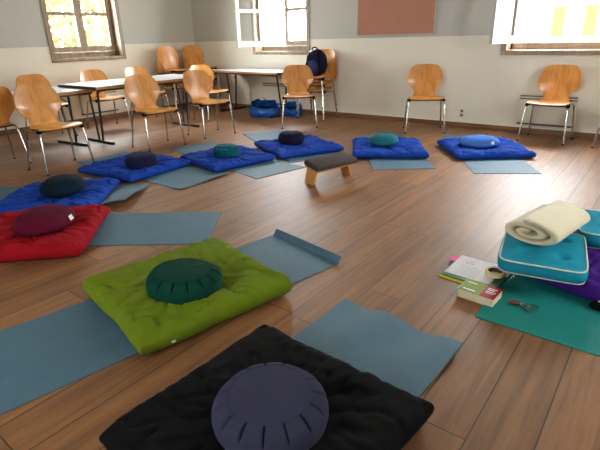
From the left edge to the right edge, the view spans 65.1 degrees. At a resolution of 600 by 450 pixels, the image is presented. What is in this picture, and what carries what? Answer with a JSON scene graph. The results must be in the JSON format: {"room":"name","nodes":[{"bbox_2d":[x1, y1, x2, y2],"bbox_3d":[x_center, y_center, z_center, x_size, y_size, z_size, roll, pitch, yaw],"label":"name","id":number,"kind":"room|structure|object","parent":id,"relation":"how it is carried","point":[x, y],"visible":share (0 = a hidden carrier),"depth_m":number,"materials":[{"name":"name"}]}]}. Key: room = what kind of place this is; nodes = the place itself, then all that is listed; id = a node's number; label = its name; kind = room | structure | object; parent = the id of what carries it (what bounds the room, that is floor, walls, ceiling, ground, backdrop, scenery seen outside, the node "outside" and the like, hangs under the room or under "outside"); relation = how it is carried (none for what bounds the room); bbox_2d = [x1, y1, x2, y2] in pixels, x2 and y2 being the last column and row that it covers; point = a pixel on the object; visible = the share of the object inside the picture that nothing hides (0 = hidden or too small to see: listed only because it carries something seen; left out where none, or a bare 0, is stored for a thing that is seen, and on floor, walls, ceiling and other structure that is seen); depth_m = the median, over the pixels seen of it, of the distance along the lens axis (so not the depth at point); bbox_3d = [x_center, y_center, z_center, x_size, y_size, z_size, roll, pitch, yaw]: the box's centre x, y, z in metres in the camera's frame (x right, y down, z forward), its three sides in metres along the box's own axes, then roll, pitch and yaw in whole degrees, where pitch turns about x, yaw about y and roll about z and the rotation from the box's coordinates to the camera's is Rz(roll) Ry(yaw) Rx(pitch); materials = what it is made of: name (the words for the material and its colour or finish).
{"room":"meditation room","nodes":[
{"label":"meditation room","id":0,"kind":"room"},
{"bbox_2d":[0,0,194,129],"bbox_3d":[-4.971,-2.599,6.154,0.320,3.000,9.560,15,27,35],"label":"wall","id":1,"kind":"structure","parent":0,"point":[144,22],"depth_m":8.02,"materials":[{"name":"beige paint"}]},
{"bbox_2d":[39,0,126,62],"bbox_3d":[-3.597,-3.443,7.656,0.280,1.442,1.310,15,27,35],"label":"window","id":2,"kind":"structure","parent":1,"relation":"in","point":[116,50],"depth_m":7.86,"materials":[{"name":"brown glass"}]},
{"bbox_2d":[0,102,193,134],"bbox_3d":[-4.800,-1.203,6.603,0.016,0.065,8.920,15,27,35],"label":"baseboard","id":3,"kind":"structure","parent":1,"relation":"attached to","point":[22,129],"depth_m":8.08,"materials":[{"name":"brown wood"}]},
{"bbox_2d":[0,42,194,130],"bbox_3d":[-4.818,-1.763,6.380,0.010,1.140,8.920,15,27,35],"label":"trim","id":4,"kind":"structure","parent":1,"relation":"attached to","point":[179,42],"depth_m":8.26,"materials":[{"name":"beige"}]},
{"bbox_2d":[78,90,118,114],"bbox_3d":[-3.450,-2.122,8.072,0.081,0.380,0.660,15,27,35],"label":"heater","id":5,"kind":"object","parent":1,"relation":"attached to","point":[106,106],"visible":0.44,"depth_m":8.06,"materials":[{"name":"beige metal"}]},
{"bbox_2d":[0,104,599,449],"bbox_3d":[-0.746,-0.037,3.706,10.890,0.150,9.560,15,27,35],"label":"floor","id":6,"kind":"structure","parent":0,"point":[393,232],"depth_m":2.85,"materials":[{"name":"brown wood"}]},
{"bbox_2d":[0,86,31,163],"bbox_3d":[-3.336,-1.052,5.059,0.520,0.861,0.534,15,27,35],"label":"chair","id":7,"kind":"object","parent":6,"relation":"on","point":[7,106],"visible":0.99,"depth_m":4.99,"materials":[{"name":"brown wood"}]},
{"bbox_2d":[16,74,77,138],"bbox_3d":[-3.577,-1.655,6.581,0.520,0.861,0.534,15,27,35],"label":"chair","id":8,"kind":"object","parent":6,"relation":"on","point":[26,79],"visible":0.16,"depth_m":6.60,"materials":[{"name":"brown wood"}]},
{"bbox_2d":[14,83,94,175],"bbox_3d":[-2.613,-1.028,4.951,0.520,0.861,0.534,15,27,35],"label":"chair","id":9,"kind":"object","parent":6,"relation":"on","point":[40,103],"visible":0.98,"depth_m":4.96,"materials":[{"name":"brown wood"}]},
{"bbox_2d":[11,87,97,145],"bbox_3d":[-3.370,-1.157,5.522,0.860,0.712,1.850,11,25,28],"label":"folding table","id":10,"kind":"object","parent":6,"relation":"on","point":[62,92],"visible":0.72,"depth_m":5.94,"materials":[{"name":"white laminate"}]},
{"bbox_2d":[0,184,149,204],"bbox_3d":[-2.335,-0.280,4.139,1.850,0.060,0.610,-1,22,2],"label":"yoga mat","id":11,"kind":"object","parent":6,"relation":"on","point":[120,192],"visible":0.22,"depth_m":4.20,"materials":[{"name":"blue rubber"}]},
{"bbox_2d":[0,177,119,213],"bbox_3d":[-2.060,-0.253,3.990,0.827,0.094,0.815,-3,22,-4],"label":"floor cushion","id":12,"kind":"object","parent":11,"relation":"on","point":[96,190],"visible":0.57,"depth_m":3.86,"materials":[{"name":"blue fabric"}]},
{"bbox_2d":[39,174,85,197],"bbox_3d":[-1.988,-0.333,3.932,0.351,0.155,0.412,-3,22,-4],"label":"cushion","id":13,"kind":"object","parent":12,"relation":"on","point":[63,185],"visible":1,"depth_m":3.81,"materials":[{"name":"fabric"}]},
{"bbox_2d":[79,69,131,130],"bbox_3d":[-3.043,-1.956,7.295,0.520,0.861,0.534,15,27,35],"label":"chair","id":14,"kind":"object","parent":6,"relation":"on","point":[95,74],"visible":0.72,"depth_m":7.32,"materials":[{"name":"brown wood"}]},
{"bbox_2d":[57,74,210,144],"bbox_3d":[-2.247,-1.689,6.722,0.930,0.750,1.850,15,27,35],"label":"folding table","id":15,"kind":"object","parent":6,"relation":"on","point":[113,84],"visible":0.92,"depth_m":6.27,"materials":[{"name":"white laminate"}]},
{"bbox_2d":[125,66,172,120],"bbox_3d":[-2.558,-2.189,7.846,0.520,0.861,0.534,15,27,35],"label":"chair","id":16,"kind":"object","parent":6,"relation":"on","point":[137,70],"visible":0.23,"depth_m":7.86,"materials":[{"name":"brown wood"}]},
{"bbox_2d":[78,151,228,188],"bbox_3d":[-1.608,-0.614,4.972,1.850,0.022,0.610,15,27,36],"label":"yoga mat","id":17,"kind":"object","parent":6,"relation":"on","point":[186,176],"visible":0.4,"depth_m":4.63,"materials":[{"name":"blue rubber"}]},
{"bbox_2d":[77,151,190,182],"bbox_3d":[-1.720,-0.633,4.909,0.834,0.099,0.806,12,26,31],"label":"floor cushion","id":18,"kind":"object","parent":17,"relation":"on","point":[116,168],"visible":0.79,"depth_m":4.73,"materials":[{"name":"blue fabric"}]},
{"bbox_2d":[125,152,157,168],"bbox_3d":[-1.612,-0.662,4.769,0.319,0.136,0.320,10,24,26],"label":"cushion","id":19,"kind":"object","parent":18,"relation":"on","point":[137,160],"visible":0.97,"depth_m":4.66,"materials":[{"name":"blue fabric"}]},
{"bbox_2d":[87,211,221,245],"bbox_3d":[-1.537,0.027,3.392,1.850,0.004,0.610,-1,22,1],"label":"yoga mat","id":20,"kind":"object","parent":6,"relation":"on","point":[164,228],"visible":0.58,"depth_m":3.35,"materials":[{"name":"blue rubber"}]},
{"bbox_2d":[0,204,109,262],"bbox_3d":[-1.802,0.039,3.213,0.797,0.116,0.806,-4,22,-7],"label":"floor cushion","id":21,"kind":"object","parent":20,"relation":"on","point":[72,240],"visible":0.77,"depth_m":2.98,"materials":[{"name":"red fabric"}]},
{"bbox_2d":[13,204,74,235],"bbox_3d":[-1.724,-0.042,3.175,0.377,0.140,0.446,-4,22,-7],"label":"cushion","id":22,"kind":"object","parent":21,"relation":"on","point":[48,218],"visible":1,"depth_m":3.05,"materials":[{"name":"red fabric"}]},
{"bbox_2d":[124,74,185,151],"bbox_3d":[-1.839,-1.420,5.876,0.520,0.861,0.534,18,29,40],"label":"chair","id":23,"kind":"object","parent":6,"relation":"on","point":[143,90],"visible":1,"depth_m":5.91,"materials":[{"name":"brown wood"}]},
{"bbox_2d":[0,229,340,414],"bbox_3d":[-0.642,0.364,2.441,1.828,0.040,0.610,-19,28,-37],"label":"yoga mat","id":24,"kind":"object","parent":6,"relation":"on","point":[43,355],"visible":0.52,"depth_m":2.12,"materials":[{"name":"blue rubber"}]},
{"bbox_2d":[82,237,291,355],"bbox_3d":[-0.592,0.307,2.455,0.832,0.123,0.778,-19,28,-36],"label":"floor cushion","id":25,"kind":"object","parent":24,"relation":"on","point":[150,325],"visible":0.8,"depth_m":2.27,"materials":[{"name":"green fabric"}]},
{"bbox_2d":[146,258,222,304],"bbox_3d":[-0.574,0.270,2.329,0.392,0.129,0.365,5,23,17],"label":"cushion","id":26,"kind":"object","parent":25,"relation":"on","point":[179,281],"visible":0.97,"depth_m":2.23,"materials":[{"name":"fabric"}]},
{"bbox_2d":[158,70,198,112],"bbox_3d":[-2.316,-2.586,8.819,0.520,0.861,0.534,15,27,35],"label":"chair","id":27,"kind":"object","parent":6,"relation":"on","point":[166,85],"visible":0.3,"depth_m":8.81,"materials":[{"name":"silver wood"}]},
{"bbox_2d":[157,62,198,106],"bbox_3d":[-2.309,-2.675,8.776,0.520,0.861,0.534,15,27,35],"label":"chair","id":28,"kind":"object","parent":27,"relation":"on","point":[159,69],"visible":0.16,"depth_m":8.66,"materials":[{"name":"brown wood"}]},
{"bbox_2d":[157,58,183,101],"bbox_3d":[-2.302,-2.763,8.732,0.520,0.861,0.534,15,27,35],"label":"chair","id":29,"kind":"object","parent":28,"relation":"on","point":[159,63],"visible":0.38,"depth_m":8.69,"materials":[{"name":"brown wood"}]},
{"bbox_2d":[157,46,189,96],"bbox_3d":[-2.295,-2.851,8.689,0.520,0.861,0.534,15,27,35],"label":"chair","id":30,"kind":"object","parent":29,"relation":"on","point":[167,56],"visible":0.92,"depth_m":8.70,"materials":[{"name":"brown wood"}]},
{"bbox_2d":[183,66,221,109],"bbox_3d":[-1.941,-2.752,9.206,0.520,0.861,0.534,17,28,39],"label":"chair","id":31,"kind":"object","parent":6,"relation":"on","point":[214,83],"visible":0.09,"depth_m":9.23,"materials":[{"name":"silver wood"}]},
{"bbox_2d":[183,61,220,102],"bbox_3d":[-1.934,-2.840,9.163,0.520,0.861,0.534,17,28,39],"label":"chair","id":32,"kind":"object","parent":31,"relation":"on","point":[215,78],"visible":0.19,"depth_m":9.19,"materials":[{"name":"brown wood"}]},
{"bbox_2d":[183,57,220,97],"bbox_3d":[-1.927,-2.928,9.120,0.520,0.861,0.534,17,28,39],"label":"chair","id":33,"kind":"object","parent":32,"relation":"on","point":[185,62],"visible":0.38,"depth_m":9.15,"materials":[{"name":"brown wood"}]},
{"bbox_2d":[183,45,220,88],"bbox_3d":[-1.920,-3.017,9.076,0.520,0.861,0.534,17,28,39],"label":"chair","id":34,"kind":"object","parent":33,"relation":"on","point":[192,54],"visible":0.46,"depth_m":9.11,"materials":[{"name":"brown wood"}]},
{"bbox_2d":[183,69,235,138],"bbox_3d":[-1.289,-1.698,6.534,0.534,0.861,0.520,-21,29,-40],"label":"chair","id":35,"kind":"object","parent":6,"relation":"on","point":[198,84],"visible":1,"depth_m":6.56,"materials":[{"name":"brown wood"}]},
{"bbox_2d":[190,64,233,121],"bbox_3d":[-1.503,-2.224,7.859,0.520,0.861,0.534,18,29,40],"label":"chair","id":36,"kind":"object","parent":6,"relation":"on","point":[206,68],"visible":0.44,"depth_m":7.90,"materials":[{"name":"brown wood"}]},
{"bbox_2d":[170,141,303,178],"bbox_3d":[-0.779,-0.766,5.319,0.610,0.004,1.850,-19,28,-36],"label":"yoga mat","id":37,"kind":"object","parent":6,"relation":"on","point":[273,167],"visible":0.54,"depth_m":4.88,"materials":[{"name":"blue rubber"}]},
{"bbox_2d":[180,145,275,171],"bbox_3d":[-0.805,-0.758,5.177,0.771,0.085,0.808,-18,27,-36],"label":"floor cushion","id":38,"kind":"object","parent":37,"relation":"on","point":[205,159],"visible":0.81,"depth_m":5.01,"materials":[{"name":"blue fabric"}]},
{"bbox_2d":[213,143,239,157],"bbox_3d":[-0.805,-0.815,5.126,0.290,0.126,0.290,15,27,35],"label":"cushion","id":39,"kind":"object","parent":38,"relation":"on","point":[225,150],"visible":0.98,"depth_m":5.03,"materials":[{"name":"teal fabric"}]},
{"bbox_2d":[212,68,286,117],"bbox_3d":[-0.782,-2.367,8.341,1.750,0.730,0.620,18,29,40],"label":"folding table","id":40,"kind":"object","parent":6,"relation":"on","point":[237,71],"visible":0.73,"depth_m":8.12,"materials":[{"name":"white laminate"}]},
{"bbox_2d":[249,97,279,117],"bbox_3d":[-0.609,-2.022,8.011,0.530,0.326,0.376,1,22,6],"label":"shopping bag","id":41,"kind":"object","parent":6,"relation":"on","point":[259,108],"visible":0.98,"depth_m":7.92,"materials":[{"name":"blue plastic"}]},
{"bbox_2d":[244,130,333,162],"bbox_3d":[-0.173,-1.025,5.924,0.610,0.004,1.850,-10,23,-20],"label":"yoga mat","id":42,"kind":"object","parent":6,"relation":"on","point":[266,135],"visible":0.28,"depth_m":6.27,"materials":[{"name":"blue rubber"}]},
{"bbox_2d":[254,134,343,158],"bbox_3d":[-0.035,-0.959,5.616,0.814,0.093,0.844,-12,24,-24],"label":"floor cushion","id":43,"kind":"object","parent":42,"relation":"on","point":[311,145],"visible":0.88,"depth_m":5.40,"materials":[{"name":"blue fabric"}]},
{"bbox_2d":[278,130,303,144],"bbox_3d":[-0.107,-1.050,5.621,0.310,0.145,0.312,15,27,35],"label":"cushion","id":44,"kind":"object","parent":43,"relation":"on","point":[294,137],"visible":0.99,"depth_m":5.51,"materials":[{"name":"fabric"}]},
{"bbox_2d":[284,101,302,116],"bbox_3d":[-0.130,-1.989,8.036,0.328,0.222,0.285,10,24,26],"label":"shopping bag","id":45,"kind":"object","parent":6,"relation":"on","point":[291,109],"visible":0.82,"depth_m":7.97,"materials":[{"name":"blue plastic"}]},
{"bbox_2d":[281,65,317,128],"bbox_3d":[-0.026,-1.916,6.991,0.534,0.861,0.520,-2,22,-2],"label":"chair","id":46,"kind":"object","parent":6,"relation":"on","point":[297,78],"visible":1,"depth_m":7.08,"materials":[{"name":"brown wood"}]},
{"bbox_2d":[297,68,337,120],"bbox_3d":[0.303,-2.186,7.641,0.534,0.861,0.520,14,26,33],"label":"chair","id":47,"kind":"object","parent":6,"relation":"on","point":[316,89],"visible":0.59,"depth_m":7.64,"materials":[{"name":"brown wood"}]},
{"bbox_2d":[296,64,337,114],"bbox_3d":[0.292,-2.274,7.600,0.534,0.861,0.520,14,26,33],"label":"chair","id":48,"kind":"object","parent":47,"relation":"on","point":[317,83],"visible":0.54,"depth_m":7.56,"materials":[{"name":"brown wood"}]},
{"bbox_2d":[296,49,336,107],"bbox_3d":[0.280,-2.363,7.558,0.534,0.861,0.520,14,26,33],"label":"chair","id":49,"kind":"object","parent":48,"relation":"on","point":[330,53],"visible":0.58,"depth_m":7.54,"materials":[{"name":"brown wood"}]},
{"bbox_2d":[305,47,327,75],"bbox_3d":[0.242,-2.585,7.429,0.350,0.445,0.304,13,26,31],"label":"backpack","id":50,"kind":"object","parent":49,"relation":"on","point":[316,60],"visible":0.79,"depth_m":7.35,"materials":[{"name":"blue fabric"}]},
{"bbox_2d":[304,152,356,184],"bbox_3d":[0.288,-0.528,4.370,0.490,0.216,0.201,-17,27,-34],"label":"bench","id":51,"kind":"object","parent":6,"relation":"on","point":[343,160],"visible":1,"depth_m":4.29,"materials":[{"name":"brown wood"}]},
{"bbox_2d":[292,298,462,396],"bbox_3d":[-0.154,0.713,1.544,0.610,0.034,1.850,17,28,39],"label":"yoga mat","id":52,"kind":"object","parent":6,"relation":"on","point":[381,344],"visible":0.38,"depth_m":2.02,"materials":[{"name":"blue rubber"}]},
{"bbox_2d":[99,324,433,449],"bbox_3d":[-0.102,0.654,1.562,0.807,0.117,0.807,16,28,37],"label":"floor cushion","id":53,"kind":"object","parent":52,"relation":"on","point":[367,412],"visible":0.72,"depth_m":1.57,"materials":[{"name":"black fabric"}]},
{"bbox_2d":[211,362,328,449],"bbox_3d":[-0.095,0.587,1.514,0.373,0.142,0.374,15,27,35],"label":"cushion","id":54,"kind":"object","parent":53,"relation":"on","point":[275,405],"visible":1,"depth_m":1.43,"materials":[{"name":"fabric"}]},
{"bbox_2d":[357,135,435,169],"bbox_3d":[1.049,-0.874,5.464,0.610,0.004,1.720,-1,22,1],"label":"yoga mat","id":55,"kind":"object","parent":6,"relation":"on","point":[377,163],"visible":0.3,"depth_m":4.87,"materials":[{"name":"blue rubber"}]},
{"bbox_2d":[352,137,428,157],"bbox_3d":[1.008,-0.900,5.396,0.813,0.095,0.818,1,22,6],"label":"floor cushion","id":56,"kind":"object","parent":55,"relation":"on","point":[362,147],"visible":0.8,"depth_m":5.12,"materials":[{"name":"blue fabric"}]},
{"bbox_2d":[369,133,398,146],"bbox_3d":[0.960,-0.976,5.362,0.330,0.140,0.301,2,22,8],"label":"cushion","id":57,"kind":"object","parent":56,"relation":"on","point":[379,139],"visible":1,"depth_m":5.26,"materials":[{"name":"teal fabric"}]},
{"bbox_2d":[403,64,444,133],"bbox_3d":[1.702,-1.722,6.388,0.534,0.861,0.520,2,22,9],"label":"chair","id":58,"kind":"object","parent":6,"relation":"on","point":[424,79],"visible":1,"depth_m":6.47,"materials":[{"name":"brown wood"}]},
{"bbox_2d":[438,273,463,283],"bbox_3d":[0.957,0.262,2.635,0.230,0.006,0.310,18,29,40],"label":"folder","id":59,"kind":"object","parent":6,"relation":"on","point":[440,274],"visible":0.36,"depth_m":2.56,"materials":[{"name":"yellow"}]},
{"bbox_2d":[441,264,510,287],"bbox_3d":[0.972,0.269,2.597,0.300,0.007,0.235,17,28,39],"label":"folder","id":60,"kind":"object","parent":59,"relation":"on","point":[496,282],"visible":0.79,"depth_m":2.54,"materials":[{"name":"green"}]},
{"bbox_2d":[450,256,458,260],"bbox_3d":[0.915,0.198,2.766,0.060,0.001,0.060,8,24,22],"label":"sticky note","id":61,"kind":"object","parent":60,"relation":"on","point":[454,258],"visible":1,"depth_m":2.77,"materials":[{"name":"pink paper"}]},
{"bbox_2d":[444,255,497,283],"bbox_3d":[0.981,0.246,2.635,0.250,0.002,0.260,16,28,37],"label":"paper sheet","id":62,"kind":"object","parent":60,"relation":"on","point":[464,266],"visible":0.98,"depth_m":2.64,"materials":[{"name":"white paper"}]},
{"bbox_2d":[485,266,505,278],"bbox_3d":[1.064,0.259,2.564,0.104,0.024,0.104,15,27,35],"label":"tape roll","id":63,"kind":"object","parent":62,"relation":"on","point":[501,274],"visible":0.94,"depth_m":2.54,"materials":[{"name":"brown paper"}]},
{"bbox_2d":[456,279,502,306],"bbox_3d":[0.908,0.343,2.377,0.182,0.049,0.128,17,28,39],"label":"paperback book","id":64,"kind":"object","parent":6,"relation":"on","point":[471,290],"visible":1,"depth_m":2.35,"materials":[{"name":"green paper"}]},
{"bbox_2d":[441,135,540,173],"bbox_3d":[2.054,-0.829,5.283,0.610,0.004,1.850,1,22,6],"label":"yoga mat","id":65,"kind":"object","parent":6,"relation":"on","point":[507,165],"visible":0.41,"depth_m":4.68,"materials":[{"name":"blue rubber"}]},
{"bbox_2d":[437,137,535,159],"bbox_3d":[2.052,-0.877,5.262,0.835,0.098,0.811,-1,22,0],"label":"floor cushion","id":66,"kind":"object","parent":65,"relation":"on","point":[507,148],"visible":0.84,"depth_m":4.97,"materials":[{"name":"blue fabric"}]},
{"bbox_2d":[459,135,499,147],"bbox_3d":[1.982,-0.926,5.188,0.429,0.125,0.339,-1,22,1],"label":"cushion","id":67,"kind":"object","parent":66,"relation":"on","point":[474,141],"visible":0.99,"depth_m":5.08,"materials":[{"name":"blue fabric"}]},
{"bbox_2d":[475,273,599,356],"bbox_3d":[1.632,0.210,2.720,0.610,0.004,1.850,15,27,35],"label":"yoga mat","id":68,"kind":"object","parent":6,"relation":"on","point":[562,317],"visible":0.35,"depth_m":2.22,"materials":[{"name":"teal rubber"}]},
{"bbox_2d":[508,299,538,312],"bbox_3d":[1.076,0.394,2.268,0.134,0.016,0.073,11,25,28],"label":"keys","id":69,"kind":"object","parent":68,"relation":"on","point":[514,302],"visible":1,"depth_m":2.28,"materials":[{"name":"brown metal"}]},
{"bbox_2d":[527,231,599,300],"bbox_3d":[1.723,0.228,2.495,0.793,0.122,0.835,-17,27,-34],"label":"floor cushion","id":70,"kind":"object","parent":68,"relation":"on","point":[590,290],"visible":0.23,"depth_m":2.35,"materials":[{"name":"purple fabric"}]},
{"bbox_2d":[497,231,588,284],"bbox_3d":[1.300,0.136,2.514,0.421,0.085,0.544,10,24,26],"label":"cushion","id":71,"kind":"object","parent":70,"relation":"on","point":[566,261],"visible":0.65,"depth_m":2.36,"materials":[{"name":"teal fabric"}]},
{"bbox_2d":[505,200,589,245],"bbox_3d":[1.380,-0.018,2.610,0.446,0.131,0.288,-19,28,-37],"label":"rolled blanket","id":72,"kind":"object","parent":71,"relation":"on","point":[546,224],"visible":1,"depth_m":2.51,"materials":[{"name":"beige fabric"}]},
{"bbox_2d":[575,209,599,249],"bbox_3d":[1.872,0.032,2.725,0.485,0.105,0.455,10,24,26],"label":"cushion","id":73,"kind":"object","parent":70,"relation":"on","point":[590,230],"visible":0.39,"depth_m":2.65,"materials":[{"name":"teal fabric"}]},
{"bbox_2d":[589,301,599,310],"bbox_3d":[1.468,0.389,2.227,0.170,0.038,0.076,8,24,22],"label":"glasses case","id":74,"kind":"object","parent":68,"relation":"on","point":[595,305],"visible":1,"depth_m":2.23,"materials":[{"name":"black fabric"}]},
{"bbox_2d":[516,64,581,145],"bbox_3d":[3.013,-1.454,5.630,0.534,0.861,0.520,16,28,38],"label":"chair","id":75,"kind":"object","parent":6,"relation":"on","point":[557,83],"visible":1,"depth_m":5.66,"materials":[{"name":"brown wood"}]},
{"bbox_2d":[591,123,599,147],"bbox_3d":[3.618,-1.227,5.023,0.520,0.861,0.534,-11,24,-22],"label":"chair","id":76,"kind":"object","parent":6,"relation":"on","point":[598,129],"visible":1,"depth_m":5.25,"materials":[{"name":"silver metal"}]},
{"bbox_2d":[190,0,599,132],"bbox_3d":[2.033,-2.926,6.491,10.250,3.000,0.320,15,27,35],"label":"wall","id":77,"kind":"structure","parent":0,"point":[372,74],"depth_m":6.97,"materials":[{"name":"beige paint"}]},
{"bbox_2d":[234,0,309,54],"bbox_3d":[-0.411,-3.631,7.909,1.304,1.442,0.657,15,27,35],"label":"window","id":78,"kind":"structure","parent":77,"relation":"in","point":[297,47],"depth_m":8.23,"materials":[{"name":"grey wood"}]},
{"bbox_2d":[262,82,293,104],"bbox_3d":[-0.400,-2.370,8.483,0.660,0.380,0.081,15,27,35],"label":"heater","id":79,"kind":"object","parent":77,"relation":"attached to","point":[270,90],"visible":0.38,"depth_m":8.49,"materials":[{"name":"beige metal"}]},
{"bbox_2d":[357,0,437,35],"bbox_3d":[1.359,-3.222,6.690,1.250,0.965,0.026,15,27,35],"label":"board","id":80,"kind":"object","parent":77,"relation":"attached to","point":[374,17],"visible":1,"depth_m":6.76,"materials":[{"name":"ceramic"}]},
{"bbox_2d":[195,35,599,133],"bbox_3d":[1.959,-2.071,6.689,10.239,1.140,0.010,15,27,35],"label":"trim","id":81,"kind":"structure","parent":77,"relation":"attached to","point":[478,35],"depth_m":6.81,"materials":[{"name":"beige"}]},
{"bbox_2d":[219,103,599,138],"bbox_3d":[1.975,-1.510,6.909,10.233,0.065,0.016,15,27,35],"label":"baseboard","id":82,"kind":"structure","parent":77,"relation":"attached to","point":[378,117],"depth_m":6.69,"materials":[{"name":"brown wood"}]},
{"bbox_2d":[459,109,464,116],"bbox_3d":[2.280,-1.579,6.623,0.080,0.120,0.014,15,27,35],"label":"wall socket","id":83,"kind":"object","parent":77,"relation":"attached to","point":[461,111],"visible":1,"depth_m":6.62,"materials":[{"name":"beige plastic"}]},
{"bbox_2d":[489,0,599,54],"bbox_3d":[3.025,-2.726,5.416,1.323,1.442,0.662,15,27,35],"label":"window","id":84,"kind":"structure","parent":77,"relation":"in","point":[509,46],"depth_m":5.86,"materials":[{"name":"grey wood"}]},
{"bbox_2d":[517,94,579,127],"bbox_3d":[3.116,-1.445,5.935,0.660,0.380,0.081,15,27,35],"label":"heater","id":85,"kind":"object","parent":77,"relation":"attached to","point":[542,115],"visible":0.76,"depth_m":5.93,"materials":[{"name":"beige metal"}]},
{"label":"outside","id":86,"kind":"structure","parent":0,"visible":0},
{"bbox_3d":[-0.844,-0.221,7.466,70.000,0.200,70.000,15,27,35],"label":"ground","id":87,"kind":"structure","parent":86,"visible":0},
{"bbox_2d":[45,0,109,46],"bbox_3d":[-6.291,-5.503,12.822,2.790,5.906,7.279,15,27,35],"label":"tree","id":88,"kind":"object","parent":87,"relation":"on","point":[90,5],"visible":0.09,"depth_m":12.41,"materials":[{"name":"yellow plant"}]},
{"bbox_2d":[516,0,599,42],"bbox_3d":[13.374,-10.073,18.714,10.500,9.000,6.150,15,27,35],"label":"building","id":89,"kind":"structure","parent":87,"relation":"on","point":[539,20],"depth_m":18.30,"materials":[{"name":"white"}]},
{"bbox_2d":[549,6,566,36],"bbox_3d":[10.074,-7.944,18.332,0.440,1.100,0.070,15,27,35],"label":"shutter","id":90,"kind":"object","parent":89,"relation":"hanging from","point":[558,19],"depth_m":18.31,"materials":[{"name":"yellow"}]},
{"bbox_2d":[581,4,599,35],"bbox_3d":[10.945,-7.714,17.700,0.440,1.100,0.070,15,27,35],"label":"shutter","id":91,"kind":"object","parent":89,"relation":"hanging from","point":[590,20],"depth_m":17.68,"materials":[{"name":"yellow"}]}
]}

